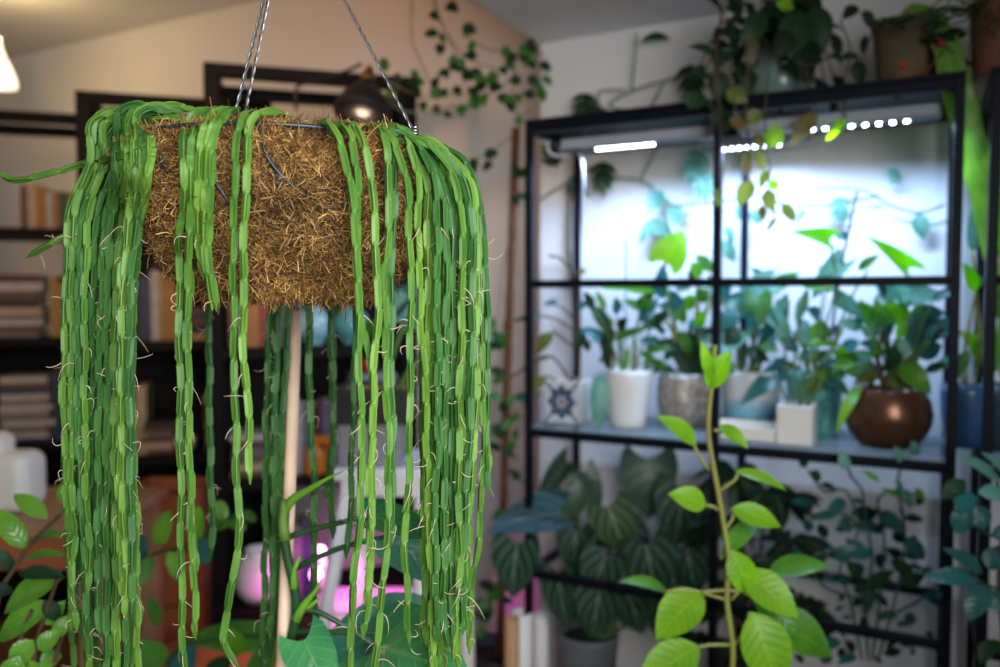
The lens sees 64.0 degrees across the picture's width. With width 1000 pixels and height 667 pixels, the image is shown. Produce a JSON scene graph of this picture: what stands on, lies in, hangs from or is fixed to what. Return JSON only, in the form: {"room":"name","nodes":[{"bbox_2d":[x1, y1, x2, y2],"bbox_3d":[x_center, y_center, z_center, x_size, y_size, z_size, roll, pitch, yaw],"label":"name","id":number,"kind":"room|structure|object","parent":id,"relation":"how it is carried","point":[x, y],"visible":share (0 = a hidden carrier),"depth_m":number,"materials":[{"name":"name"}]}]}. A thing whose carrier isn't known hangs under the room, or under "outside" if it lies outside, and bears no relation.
{"room":"living room","nodes":[
{"label":"living room","id":0,"kind":"room"},
{"bbox_2d":[0,580,488,666],"bbox_3d":[-1.667,1.301,1.101,10.320,0.100,5.300,1,3,28],"label":"floor","id":1,"kind":"structure","parent":0,"point":[65,659],"depth_m":3.01,"materials":[{"name":"brown wood"}]},
{"bbox_2d":[0,110,75,620],"bbox_3d":[-1.862,0.140,3.305,0.660,2.020,0.320,-1,3,-16],"label":"bookcase","id":2,"kind":"object","parent":1,"relation":"on","point":[17,354],"visible":0.11,"depth_m":3.34,"materials":[{"name":"wood"}]},
{"bbox_2d":[20,185,27,227],"bbox_3d":[-1.900,-0.504,3.237,0.027,0.170,0.180,-1,3,-16],"label":"book","id":3,"kind":"object","parent":2,"relation":"on","point":[23,188],"visible":0.43,"depth_m":3.15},
{"bbox_2d":[0,331,48,336],"bbox_3d":[-1.930,0.003,3.239,0.148,0.016,0.160,-1,3,-16],"label":"book","id":4,"kind":"object","parent":2,"relation":"on","point":[39,334],"visible":0.87,"depth_m":3.17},
{"bbox_2d":[0,325,47,332],"bbox_3d":[-1.929,-0.019,3.232,0.145,0.029,0.160,-1,3,-16],"label":"book","id":5,"kind":"object","parent":4,"relation":"on","point":[35,328],"visible":0.8,"depth_m":3.16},
{"bbox_2d":[0,319,49,325],"bbox_3d":[-1.921,-0.047,3.237,0.165,0.025,0.160,-1,3,-16],"label":"book","id":6,"kind":"object","parent":5,"relation":"on","point":[3,322],"visible":0.8,"depth_m":3.17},
{"bbox_2d":[0,314,49,318],"bbox_3d":[-1.910,-0.068,3.230,0.162,0.016,0.160,-1,3,-16],"label":"book","id":7,"kind":"object","parent":6,"relation":"on","point":[47,316],"visible":0.8,"depth_m":3.16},
{"bbox_2d":[0,306,49,314],"bbox_3d":[-1.927,-0.093,3.240,0.164,0.032,0.160,-1,3,-16],"label":"book","id":8,"kind":"object","parent":7,"relation":"on","point":[44,310],"visible":0.8,"depth_m":3.17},
{"bbox_2d":[0,300,47,306],"bbox_3d":[-1.928,-0.122,3.223,0.154,0.027,0.160,-1,3,-16],"label":"book","id":9,"kind":"object","parent":8,"relation":"on","point":[3,303],"visible":0.95,"depth_m":3.15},
{"bbox_2d":[0,291,47,299],"bbox_3d":[-1.932,-0.153,3.235,0.149,0.034,0.160,-1,3,-16],"label":"book","id":10,"kind":"object","parent":9,"relation":"on","point":[4,295],"visible":1,"depth_m":3.17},
{"bbox_2d":[0,282,48,290],"bbox_3d":[-1.918,-0.188,3.229,0.168,0.034,0.160,-1,3,-16],"label":"book","id":11,"kind":"object","parent":10,"relation":"on","point":[4,286],"visible":0.82,"depth_m":3.16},
{"bbox_2d":[0,274,48,282],"bbox_3d":[-1.929,-0.221,3.232,0.158,0.030,0.160,-1,3,-16],"label":"book","id":12,"kind":"object","parent":11,"relation":"on","point":[3,278],"visible":0.82,"depth_m":3.16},
{"bbox_2d":[27,183,39,227],"bbox_3d":[-1.864,-0.507,3.220,0.028,0.177,0.142,-1,3,-16],"label":"book","id":13,"kind":"object","parent":2,"relation":"on","point":[31,195],"visible":0.5,"depth_m":3.15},
{"bbox_2d":[15,435,53,442],"bbox_3d":[-1.907,0.422,3.272,0.185,0.016,0.160,-1,3,-16],"label":"book","id":14,"kind":"object","parent":2,"relation":"on","point":[52,436],"visible":0.32,"depth_m":3.20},
{"bbox_2d":[12,427,53,438],"bbox_3d":[-1.917,0.403,3.258,0.180,0.023,0.160,-1,3,-16],"label":"book","id":15,"kind":"object","parent":14,"relation":"on","point":[50,432],"visible":0.51,"depth_m":3.19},
{"bbox_2d":[0,425,53,432],"bbox_3d":[-1.921,0.379,3.256,0.166,0.024,0.160,-1,3,-16],"label":"book","id":16,"kind":"object","parent":15,"relation":"on","point":[24,429],"visible":0.59,"depth_m":3.18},
{"bbox_2d":[1,417,54,426],"bbox_3d":[-1.899,0.354,3.261,0.190,0.024,0.160,-1,3,-16],"label":"book","id":17,"kind":"object","parent":16,"relation":"on","point":[51,421],"visible":0.62,"depth_m":3.18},
{"bbox_2d":[0,410,53,420],"bbox_3d":[-1.912,0.330,3.253,0.175,0.023,0.160,-1,3,-16],"label":"book","id":18,"kind":"object","parent":17,"relation":"on","point":[41,416],"visible":0.68,"depth_m":3.18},
{"bbox_2d":[0,409,52,414],"bbox_3d":[-1.919,0.309,3.264,0.173,0.016,0.160,-1,3,-16],"label":"book","id":19,"kind":"object","parent":18,"relation":"on","point":[48,410],"visible":0.53,"depth_m":3.19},
{"bbox_2d":[0,401,52,410],"bbox_3d":[-1.906,0.291,3.254,0.189,0.022,0.160,-1,3,-16],"label":"book","id":20,"kind":"object","parent":19,"relation":"on","point":[49,405],"visible":0.62,"depth_m":3.18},
{"bbox_2d":[1,398,52,404],"bbox_3d":[-1.917,0.270,3.261,0.164,0.017,0.160,-1,3,-16],"label":"book","id":21,"kind":"object","parent":20,"relation":"on","point":[44,401],"visible":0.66,"depth_m":3.19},
{"bbox_2d":[0,392,52,400],"bbox_3d":[-1.912,0.250,3.258,0.172,0.023,0.160,-1,3,-16],"label":"book","id":22,"kind":"object","parent":21,"relation":"on","point":[10,397],"visible":0.7,"depth_m":3.18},
{"bbox_2d":[0,386,52,394],"bbox_3d":[-1.914,0.226,3.256,0.180,0.023,0.160,-1,3,-16],"label":"book","id":23,"kind":"object","parent":22,"relation":"on","point":[48,389],"visible":0.6,"depth_m":3.18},
{"bbox_2d":[0,380,52,388],"bbox_3d":[-1.913,0.204,3.255,0.170,0.020,0.160,-1,3,-16],"label":"book","id":24,"kind":"object","parent":23,"relation":"on","point":[47,384],"visible":0.67,"depth_m":3.18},
{"bbox_2d":[0,373,52,383],"bbox_3d":[-1.914,0.181,3.252,0.170,0.025,0.160,-1,3,-16],"label":"book","id":25,"kind":"object","parent":24,"relation":"on","point":[17,377],"visible":0.87,"depth_m":3.19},
{"bbox_2d":[35,186,52,227],"bbox_3d":[-1.839,-0.502,3.245,0.031,0.166,0.185,-1,3,-16],"label":"book","id":26,"kind":"object","parent":2,"relation":"on","point":[39,190],"visible":0.62,"depth_m":3.16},
{"bbox_2d":[45,190,53,227],"bbox_3d":[-1.810,-0.495,3.251,0.025,0.150,0.167,-1,3,-16],"label":"book","id":27,"kind":"object","parent":2,"relation":"on","point":[48,194],"visible":0.43,"depth_m":3.17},
{"bbox_2d":[49,276,62,336],"bbox_3d":[-1.801,-0.111,3.264,0.032,0.243,0.142,-1,3,-16],"label":"book","id":28,"kind":"object","parent":2,"relation":"on","point":[53,280],"visible":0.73,"depth_m":3.20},
{"bbox_2d":[53,191,58,227],"bbox_3d":[-1.788,-0.494,3.256,0.018,0.149,0.154,-1,3,-16],"label":"book","id":29,"kind":"object","parent":2,"relation":"on","point":[55,193],"visible":0.36,"depth_m":3.18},
{"bbox_2d":[53,369,59,440],"bbox_3d":[-1.802,0.288,3.283,0.020,0.284,0.152,-1,3,-16],"label":"book","id":30,"kind":"object","parent":2,"relation":"on","point":[56,408],"visible":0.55,"depth_m":3.21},
{"bbox_2d":[58,192,66,227],"bbox_3d":[-1.764,-0.493,3.264,0.029,0.146,0.180,-1,3,-16],"label":"book","id":31,"kind":"object","parent":2,"relation":"on","point":[62,196],"visible":0.46,"depth_m":3.18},
{"bbox_2d":[0,483,81,666],"bbox_3d":[-0.703,0.733,1.195,0.240,1.027,0.240,0,3,0],"label":"plant","id":32,"kind":"object","parent":1,"relation":"on","point":[24,608],"visible":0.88,"depth_m":1.18,"materials":[{"name":"green plant"}]},
{"bbox_2d":[0,486,168,666],"bbox_3d":[-1.335,0.833,2.200,0.689,0.735,0.420,0,3,0],"label":"table","id":33,"kind":"object","parent":1,"relation":"on","point":[150,497],"visible":0.42,"depth_m":2.28,"materials":[{"name":"wood"}]},
{"bbox_2d":[0,431,45,512],"bbox_3d":[-1.412,0.365,2.122,0.369,0.205,0.134,0,3,0],"label":"appliance","id":34,"kind":"object","parent":33,"relation":"on","point":[21,470],"visible":0.87,"depth_m":2.08,"materials":[{"name":"beige plastic"}]},
{"bbox_2d":[120,477,211,650],"bbox_3d":[-1.060,0.834,2.561,0.240,0.701,0.260,0,3,0],"label":"crate","id":35,"kind":"object","parent":1,"relation":"on","point":[170,585],"visible":0.16,"depth_m":2.44,"materials":[{"name":"wood"}]},
{"bbox_2d":[75,90,271,621],"bbox_3d":[-1.207,0.150,3.075,0.660,2.020,0.320,-1,3,-16],"label":"bookcase","id":36,"kind":"object","parent":1,"relation":"on","point":[159,368],"visible":0.2,"depth_m":3.18,"materials":[{"name":"wood"}]},
{"bbox_2d":[136,278,139,340],"bbox_3d":[-1.344,-0.093,2.980,0.026,0.232,0.163,-1,3,-16],"label":"book","id":37,"kind":"object","parent":36,"relation":"on","point":[138,297],"visible":0.2,"depth_m":2.91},
{"bbox_2d":[135,381,152,454],"bbox_3d":[-1.339,0.315,3.014,0.037,0.253,0.172,-1,3,-16],"label":"book","id":38,"kind":"object","parent":36,"relation":"on","point":[144,397],"visible":0.62,"depth_m":2.93,"materials":[{"name":"paper"}]},
{"bbox_2d":[139,276,150,340],"bbox_3d":[-1.310,-0.095,2.977,0.035,0.236,0.142,-1,3,-16],"label":"book","id":39,"kind":"object","parent":36,"relation":"on","point":[144,282],"visible":0.73,"depth_m":2.91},
{"bbox_2d":[150,271,162,340],"bbox_3d":[-1.285,-0.106,3.010,0.029,0.255,0.184,-1,3,-16],"label":"book","id":40,"kind":"object","parent":36,"relation":"on","point":[154,275],"visible":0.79,"depth_m":2.92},
{"bbox_2d":[147,447,174,453],"bbox_3d":[-1.284,0.432,3.033,0.115,0.018,0.160,-1,3,-16],"label":"book","id":41,"kind":"object","parent":36,"relation":"on","point":[163,451],"visible":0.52,"depth_m":2.96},
{"bbox_2d":[141,441,173,449],"bbox_3d":[-1.282,0.410,3.016,0.105,0.027,0.160,-1,3,-16],"label":"book","id":42,"kind":"object","parent":41,"relation":"on","point":[170,444],"visible":0.66,"depth_m":2.94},
{"bbox_2d":[140,436,173,442],"bbox_3d":[-1.284,0.388,3.019,0.113,0.016,0.160,-1,3,-16],"label":"book","id":43,"kind":"object","parent":42,"relation":"on","point":[152,439],"visible":0.57,"depth_m":2.94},
{"bbox_2d":[147,432,173,437],"bbox_3d":[-1.284,0.371,3.026,0.103,0.016,0.160,-1,3,-16],"label":"book","id":44,"kind":"object","parent":43,"relation":"on","point":[171,434],"visible":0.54,"depth_m":2.95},
{"bbox_2d":[141,427,174,433],"bbox_3d":[-1.277,0.354,3.019,0.118,0.018,0.160,-1,3,-16],"label":"book","id":45,"kind":"object","parent":44,"relation":"on","point":[172,429],"visible":0.43,"depth_m":2.94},
{"bbox_2d":[144,415,176,428],"bbox_3d":[-1.272,0.332,3.020,0.113,0.025,0.160,-1,3,-16],"label":"book","id":46,"kind":"object","parent":45,"relation":"on","point":[157,421],"visible":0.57,"depth_m":2.95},
{"bbox_2d":[159,273,166,339],"bbox_3d":[-1.257,-0.102,3.007,0.020,0.247,0.161,-1,3,-16],"label":"book","id":47,"kind":"object","parent":36,"relation":"on","point":[162,284],"visible":0.61,"depth_m":2.93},
{"bbox_2d":[166,275,175,339],"bbox_3d":[-1.231,-0.098,3.021,0.034,0.238,0.164,-1,3,-16],"label":"book","id":48,"kind":"object","parent":36,"relation":"on","point":[169,291],"visible":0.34,"depth_m":2.94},
{"bbox_2d":[174,426,195,453],"bbox_3d":[-1.169,0.364,2.970,0.075,0.160,0.075,0,3,0],"label":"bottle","id":49,"kind":"object","parent":36,"relation":"on","point":[194,431],"visible":0.23,"depth_m":2.96,"materials":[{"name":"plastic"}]},
{"bbox_2d":[101,500,276,666],"bbox_3d":[-0.628,0.783,1.657,0.390,0.884,0.200,0,3,0],"label":"leafy plant","id":50,"kind":"object","parent":1,"relation":"on","point":[246,639],"visible":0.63,"depth_m":1.65,"materials":[{"name":"green plant"}]},
{"bbox_2d":[162,628,276,666],"bbox_3d":[-0.752,1.013,2.148,0.400,0.376,0.400,0,3,0],"label":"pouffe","id":51,"kind":"object","parent":1,"relation":"on","point":[204,655],"visible":0.09,"depth_m":2.08,"materials":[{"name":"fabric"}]},
{"bbox_2d":[203,61,417,640],"bbox_3d":[-0.635,0.166,2.735,0.660,2.020,0.320,-1,3,-16],"label":"bookcase","id":52,"kind":"object","parent":1,"relation":"on","point":[213,72],"visible":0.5,"depth_m":2.62,"materials":[{"name":"wood"}]},
{"bbox_2d":[228,300,238,346],"bbox_3d":[-0.868,-0.060,2.614,0.031,0.199,0.166,-1,3,-16],"label":"book","id":53,"kind":"object","parent":52,"relation":"on","point":[229,313],"visible":0.2,"depth_m":2.53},
{"bbox_2d":[229,464,269,477],"bbox_3d":[-0.813,0.449,2.656,0.155,0.020,0.160,-1,3,-16],"label":"book","id":54,"kind":"object","parent":52,"relation":"on","point":[255,473],"visible":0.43,"depth_m":2.58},
{"bbox_2d":[240,454,284,471],"bbox_3d":[-0.789,0.426,2.655,0.178,0.024,0.160,-1,3,-16],"label":"book","id":55,"kind":"object","parent":54,"relation":"on","point":[256,466],"visible":0.04,"depth_m":2.57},
{"bbox_2d":[231,454,277,463],"bbox_3d":[-0.808,0.402,2.656,0.154,0.023,0.160,-1,3,-16],"label":"book","id":56,"kind":"object","parent":55,"relation":"on","point":[256,458],"visible":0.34,"depth_m":2.58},
{"bbox_2d":[232,447,278,455],"bbox_3d":[-0.802,0.377,2.664,0.163,0.024,0.160,-1,3,-16],"label":"book","id":57,"kind":"object","parent":56,"relation":"on","point":[256,451],"visible":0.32,"depth_m":2.58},
{"bbox_2d":[232,434,279,448],"bbox_3d":[-0.797,0.354,2.650,0.161,0.022,0.160,-1,3,-16],"label":"book","id":58,"kind":"object","parent":57,"relation":"on","point":[256,444],"visible":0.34,"depth_m":2.57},
{"bbox_2d":[229,426,279,441],"bbox_3d":[-0.814,0.333,2.655,0.156,0.020,0.160,-1,3,-16],"label":"book","id":59,"kind":"object","parent":58,"relation":"on","point":[258,433],"visible":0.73,"depth_m":2.59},
{"bbox_2d":[235,544,269,604],"bbox_3d":[-0.794,0.794,2.645,0.173,0.170,0.173,0,3,0],"label":"vase","id":60,"kind":"object","parent":52,"relation":"on","point":[248,587],"visible":0.56,"depth_m":2.58,"materials":[{"name":"white ceramic"}]},
{"bbox_2d":[247,302,259,346],"bbox_3d":[-0.808,-0.032,2.621,0.039,0.143,0.152,-1,3,-16],"label":"book","id":61,"kind":"object","parent":52,"relation":"on","point":[253,324],"visible":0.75,"depth_m":2.55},
{"bbox_2d":[260,302,266,346],"bbox_3d":[-0.776,-0.033,2.636,0.028,0.144,0.153,-1,3,-16],"label":"book","id":62,"kind":"object","parent":52,"relation":"on","point":[262,313],"visible":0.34,"depth_m":2.56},
{"bbox_2d":[279,302,285,345],"bbox_3d":[-0.725,-0.047,2.656,0.024,0.170,0.160,-1,3,-16],"label":"book","id":63,"kind":"object","parent":52,"relation":"on","point":[282,322],"visible":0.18,"depth_m":2.58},
{"bbox_2d":[293,515,302,600],"bbox_3d":[-0.689,0.756,2.713,0.029,0.239,0.178,-1,3,-16],"label":"book","id":64,"kind":"object","parent":52,"relation":"on","point":[297,550],"visible":0.43,"depth_m":2.63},
{"bbox_2d":[296,396,301,474],"bbox_3d":[-0.684,0.338,2.671,0.038,0.239,0.146,-1,3,-16],"label":"book","id":65,"kind":"object","parent":52,"relation":"on","point":[299,445],"visible":0.43,"depth_m":2.60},
{"bbox_2d":[300,512,309,599],"bbox_3d":[-0.663,0.751,2.723,0.024,0.249,0.173,-1,3,-16],"label":"book","id":66,"kind":"object","parent":52,"relation":"on","point":[304,519],"visible":0.66,"depth_m":2.64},
{"bbox_2d":[301,401,308,473],"bbox_3d":[-0.654,0.344,2.696,0.029,0.225,0.161,-1,3,-16],"label":"book","id":67,"kind":"object","parent":52,"relation":"on","point":[305,447],"visible":0.43,"depth_m":2.62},
{"bbox_2d":[301,306,327,344],"bbox_3d":[-0.625,-0.029,2.689,0.112,0.130,0.112,0,3,0],"label":"vase","id":68,"kind":"object","parent":52,"relation":"on","point":[319,320],"visible":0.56,"depth_m":2.65,"materials":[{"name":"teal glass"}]},
{"bbox_2d":[304,435,329,475],"bbox_3d":[-0.586,0.397,2.619,0.108,0.126,0.072,0,3,0],"label":"spray bottle","id":69,"kind":"object","parent":52,"relation":"on","point":[321,456],"visible":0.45,"depth_m":2.60,"materials":[{"name":"orange plastic"}]},
{"bbox_2d":[314,399,320,446],"bbox_3d":[-0.624,0.344,2.703,0.029,0.224,0.175,-1,3,-16],"label":"book","id":70,"kind":"object","parent":52,"relation":"on","point":[317,407],"visible":0.3,"depth_m":2.62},
{"bbox_2d":[319,396,329,454],"bbox_3d":[-0.593,0.338,2.704,0.029,0.237,0.159,-1,3,-16],"label":"book","id":71,"kind":"object","parent":52,"relation":"on","point":[324,401],"visible":0.48,"depth_m":2.63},
{"bbox_2d":[335,305,368,343],"bbox_3d":[-0.504,-0.030,2.722,0.120,0.130,0.120,0,3,0],"label":"vase","id":72,"kind":"object","parent":52,"relation":"on","point":[344,330],"visible":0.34,"depth_m":2.67,"materials":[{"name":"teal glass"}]},
{"bbox_2d":[346,368,396,380],"bbox_3d":[-0.441,0.291,2.744,0.155,0.327,0.180,-1,3,-16],"label":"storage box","id":73,"kind":"object","parent":52,"relation":"on","point":[365,377],"visible":0.16,"depth_m":2.67,"materials":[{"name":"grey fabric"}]},
{"bbox_2d":[310,546,325,597],"bbox_3d":[-0.532,0.909,2.404,0.120,0.564,0.120,0,3,0],"label":"lamp","id":74,"kind":"object","parent":1,"relation":"on","point":[322,562],"visible":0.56,"depth_m":2.38,"materials":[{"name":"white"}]},
{"bbox_2d":[318,587,412,628],"bbox_3d":[-0.426,1.006,2.534,0.300,0.360,0.150,0,3,0],"label":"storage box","id":75,"kind":"object","parent":1,"relation":"on","point":[339,612],"visible":0.02,"depth_m":2.49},
{"bbox_2d":[276,302,466,666],"bbox_3d":[-0.215,0.594,1.114,0.415,1.311,0.250,1,3,11],"label":"monstera plant","id":76,"kind":"object","parent":1,"relation":"on","point":[323,646],"visible":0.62,"depth_m":1.07,"materials":[{"name":"green plant"}]},
{"bbox_2d":[319,449,474,666],"bbox_3d":[-0.320,0.779,2.308,0.521,0.842,0.300,0,3,0],"label":"table","id":77,"kind":"object","parent":1,"relation":"on","point":[334,562],"visible":0.23,"depth_m":2.16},
{"bbox_2d":[338,425,405,465],"bbox_3d":[-0.355,0.301,2.266,0.175,0.115,0.180,0,3,0],"label":"box","id":78,"kind":"object","parent":77,"relation":"on","point":[344,432],"visible":0.47,"depth_m":2.18,"materials":[{"name":"cardboard"}]},
{"bbox_2d":[336,285,418,424],"bbox_3d":[-0.289,0.053,2.255,0.326,0.379,0.200,0,3,0],"label":"plant","id":79,"kind":"object","parent":78,"relation":"on","point":[343,406],"visible":0.33,"depth_m":2.16,"materials":[{"name":"teal plant"}]},
{"bbox_2d":[379,0,552,666],"bbox_3d":[-0.113,0.074,2.404,0.538,2.233,0.220,-1,3,-12],"label":"climbing vine","id":80,"kind":"object","parent":1,"relation":"on","point":[489,647],"visible":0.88,"depth_m":2.40,"materials":[{"name":"green plant"}]},
{"bbox_2d":[504,615,518,666],"bbox_3d":[0.032,0.981,2.147,0.040,0.444,0.040,0,3,0],"label":"book","id":81,"kind":"object","parent":1,"relation":"on","point":[511,621],"visible":1,"depth_m":2.12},
{"bbox_2d":[511,608,532,666],"bbox_3d":[0.060,0.983,2.207,0.060,0.436,0.060,0,3,0],"label":"book","id":82,"kind":"object","parent":1,"relation":"on","point":[525,621],"visible":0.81,"depth_m":2.17,"materials":[{"name":"paper"}]},
{"bbox_2d":[533,611,548,666],"bbox_3d":[0.120,1.007,2.348,0.044,0.374,0.044,0,3,0],"label":"book","id":83,"kind":"object","parent":1,"relation":"on","point":[541,618],"visible":0.98,"depth_m":2.33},
{"bbox_2d":[619,341,831,666],"bbox_3d":[0.409,0.623,1.430,0.393,1.226,0.200,0,3,0],"label":"plant","id":84,"kind":"object","parent":1,"relation":"on","point":[769,638],"visible":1,"depth_m":1.41,"materials":[{"name":"plant"}]},
{"bbox_2d":[524,70,965,666],"bbox_3d":[0.602,0.319,2.100,1.020,1.772,0.360,1,3,28],"label":"rack","id":85,"kind":"object","parent":1,"relation":"on","point":[921,89],"visible":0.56,"depth_m":1.94,"materials":[{"name":"black metal"}]},
{"bbox_2d":[510,250,590,424],"bbox_3d":[0.142,0.007,2.240,0.225,0.479,0.123,0,3,10],"label":"potted plant","id":86,"kind":"object","parent":85,"relation":"on","point":[566,398],"visible":0.91,"depth_m":2.21,"materials":[{"name":"green plant"}]},
{"bbox_2d":[486,445,721,666],"bbox_3d":[0.294,0.676,2.268,0.696,0.718,0.300,-1,3,-17],"label":"potted plant","id":87,"kind":"object","parent":85,"relation":"on","point":[591,639],"visible":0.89,"depth_m":2.21,"materials":[{"name":"green plant"}]},
{"bbox_2d":[579,235,675,431],"bbox_3d":[0.351,-0.004,2.140,0.275,0.519,0.157,0,3,0],"label":"potted plant","id":88,"kind":"object","parent":85,"relation":"on","point":[624,391],"visible":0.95,"depth_m":2.12,"materials":[{"name":"green plant"}]},
{"bbox_2d":[561,125,713,152],"bbox_3d":[0.359,-0.507,2.099,0.415,0.034,0.044,1,3,28],"label":"light bar","id":89,"kind":"object","parent":85,"relation":"attached to","point":[696,133],"visible":0.96,"depth_m":2.08,"materials":[{"name":"black plastic"}]},
{"bbox_2d":[546,141,583,299],"bbox_3d":[0.189,-0.323,2.303,0.107,0.455,0.272,0,3,6],"label":"power cable","id":90,"kind":"object","parent":89,"relation":"hanging from","point":[547,142],"visible":0.88,"depth_m":2.25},
{"bbox_2d":[641,230,738,428],"bbox_3d":[0.514,-0.014,2.157,0.274,0.527,0.160,0,3,0],"label":"potted plant","id":91,"kind":"object","parent":85,"relation":"on","point":[682,394],"visible":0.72,"depth_m":2.13,"materials":[{"name":"green plant"}]},
{"bbox_2d":[720,418,775,443],"bbox_3d":[0.614,0.241,1.988,0.160,0.034,0.120,1,3,28],"label":"tray","id":92,"kind":"object","parent":85,"relation":"on","point":[753,431],"visible":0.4,"depth_m":1.93,"materials":[{"name":"beige plastic"}]},
{"bbox_2d":[695,268,802,421],"bbox_3d":[0.662,0.040,2.098,0.296,0.424,0.184,0,3,0],"label":"potted plant","id":93,"kind":"object","parent":85,"relation":"on","point":[752,392],"visible":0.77,"depth_m":2.05,"materials":[{"name":"teal plant"}]},
{"bbox_2d":[668,460,836,666],"bbox_3d":[0.661,0.688,2.095,0.477,0.710,0.250,0,3,0],"label":"potted plant","id":94,"kind":"object","parent":85,"relation":"on","point":[777,501],"visible":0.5,"depth_m":2.06,"materials":[{"name":"green plant"}]},
{"bbox_2d":[700,131,811,151],"bbox_3d":[0.674,-0.508,2.115,0.280,0.034,0.044,1,3,28],"label":"light bar","id":95,"kind":"object","parent":85,"relation":"attached to","point":[733,142],"visible":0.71,"depth_m":2.12,"materials":[{"name":"black plastic"}]},
{"bbox_2d":[684,0,874,232],"bbox_3d":[0.667,-0.565,1.943,0.463,0.660,0.273,0,3,0],"label":"trailing plant","id":96,"kind":"object","parent":85,"relation":"on","point":[786,40],"visible":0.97,"depth_m":1.87,"materials":[{"name":"green plant"}]},
{"bbox_2d":[786,319,858,438],"bbox_3d":[0.804,0.109,1.998,0.170,0.296,0.136,1,3,21],"label":"potted plant","id":97,"kind":"object","parent":85,"relation":"on","point":[828,398],"visible":0.29,"depth_m":1.95,"materials":[{"name":"teal plant"}]},
{"bbox_2d":[738,102,942,136],"bbox_3d":[0.786,-0.497,1.876,0.440,0.034,0.044,1,3,28],"label":"light bar","id":98,"kind":"object","parent":85,"relation":"attached to","point":[929,111],"visible":0.82,"depth_m":1.83,"materials":[{"name":"black plastic"}]},
{"bbox_2d":[767,187,925,446],"bbox_3d":[0.815,-0.043,1.904,0.383,0.606,0.129,0,3,0],"label":"potted plant","id":99,"kind":"object","parent":85,"relation":"on","point":[796,422],"visible":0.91,"depth_m":1.88,"materials":[{"name":"green plant"}]},
{"bbox_2d":[791,440,941,664],"bbox_3d":[0.909,0.640,1.911,0.423,0.824,0.311,0,3,0],"label":"trailing plant","id":100,"kind":"object","parent":85,"relation":"on","point":[853,549],"visible":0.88,"depth_m":1.88,"materials":[{"name":"teal plant"}]},
{"bbox_2d":[830,285,948,449],"bbox_3d":[0.929,0.067,1.852,0.359,0.394,0.191,0,3,0],"label":"potted plant","id":101,"kind":"object","parent":85,"relation":"on","point":[897,411],"visible":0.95,"depth_m":1.82,"materials":[{"name":"teal plant"}]},
{"bbox_2d":[872,3,988,259],"bbox_3d":[0.956,-0.458,1.823,0.258,0.587,0.207,1,3,12],"label":"potted plant","id":102,"kind":"object","parent":85,"relation":"on","point":[898,54],"visible":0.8,"depth_m":1.74,"materials":[{"name":"green plant"}]},
{"bbox_2d":[926,452,999,664],"bbox_3d":[0.968,0.726,1.555,0.220,1.009,0.220,-3,4,-44],"label":"plant","id":103,"kind":"object","parent":1,"relation":"on","point":[978,598],"visible":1,"depth_m":1.53,"materials":[{"name":"teal plant"}]},
{"bbox_2d":[965,66,999,666],"bbox_3d":[1.546,0.341,1.607,1.020,1.772,0.360,1,3,28],"label":"rack","id":104,"kind":"object","parent":1,"relation":"on","point":[987,269],"visible":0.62,"depth_m":1.67,"materials":[{"name":"black metal"}]},
{"bbox_2d":[893,0,999,85],"bbox_3d":[0.999,-0.641,1.722,0.386,0.178,0.175,0,3,0],"label":"potted plant","id":105,"kind":"object","parent":104,"relation":"on","point":[983,15],"visible":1,"depth_m":1.69,"materials":[{"name":"ceramic"}]},
{"bbox_2d":[939,209,982,448],"bbox_3d":[1.085,-0.032,1.853,0.111,0.591,0.111,0,3,0],"label":"potted plant","id":106,"kind":"object","parent":104,"relation":"on","point":[970,395],"visible":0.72,"depth_m":1.83,"materials":[{"name":"green plant"}]},
{"bbox_2d":[981,213,999,450],"bbox_3d":[1.155,-0.098,1.813,0.122,0.727,0.111,1,3,18],"label":"potted plant","id":107,"kind":"object","parent":104,"relation":"on","point":[996,427],"visible":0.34,"depth_m":1.80,"materials":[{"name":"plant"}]},
{"bbox_2d":[0,0,540,632],"bbox_3d":[-2.271,-0.195,4.275,6.010,2.600,0.120,1,3,28],"label":"wall","id":108,"kind":"structure","parent":0,"point":[167,58],"depth_m":3.34,"materials":[{"name":"white paint"}]},
{"bbox_2d":[293,62,390,125],"bbox_3d":[-0.494,-0.697,2.354,0.374,0.183,0.160,1,3,22],"label":"dome lamp","id":109,"kind":"object","parent":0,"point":[362,100],"visible":0.95,"depth_m":2.29,"materials":[{"name":"black metal"}]},
{"bbox_2d":[0,0,793,58],"bbox_3d":[-1.313,-1.176,1.537,10.200,0.590,4.000,1,3,28],"label":"ceiling","id":110,"kind":"structure","parent":0,"point":[26,26],"depth_m":3.51,"materials":[{"name":"paint"}]},
{"bbox_2d":[0,37,17,90],"bbox_3d":[-2.087,-1.235,3.297,0.164,0.433,0.164,0,3,0],"label":"pendant lamp","id":111,"kind":"object","parent":110,"relation":"hanging from","point":[8,81],"visible":1,"depth_m":3.29,"materials":[{"name":"beige"}]},
{"bbox_2d":[0,0,498,666],"bbox_3d":[-0.295,-0.167,0.943,0.582,1.372,0.391,0,3,-8],"label":"hanging basket","id":112,"kind":"object","parent":110,"relation":"hanging from","point":[244,208],"visible":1,"depth_m":0.84,"materials":[{"name":"plant"}]},
{"bbox_2d":[474,633,504,666],"bbox_3d":[-0.010,1.079,2.472,0.220,0.220,0.220,0,3,0],"label":"planter","id":113,"kind":"object","parent":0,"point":[488,653],"depth_m":2.48,"materials":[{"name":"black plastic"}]},
{"bbox_2d":[539,0,999,666],"bbox_3d":[2.058,0.169,1.670,4.290,2.110,0.120,1,3,28],"label":"wall","id":114,"kind":"structure","parent":0,"point":[861,158],"depth_m":2.25,"materials":[{"name":"white paint"}]},
{"bbox_2d":[540,32,944,367],"bbox_3d":[0.621,0.049,2.289,1.126,1.872,0.086,1,3,28],"label":"climbing vine","id":115,"kind":"object","parent":114,"relation":"attached to","point":[920,223],"visible":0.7,"depth_m":2.29,"materials":[{"name":"green plant"}]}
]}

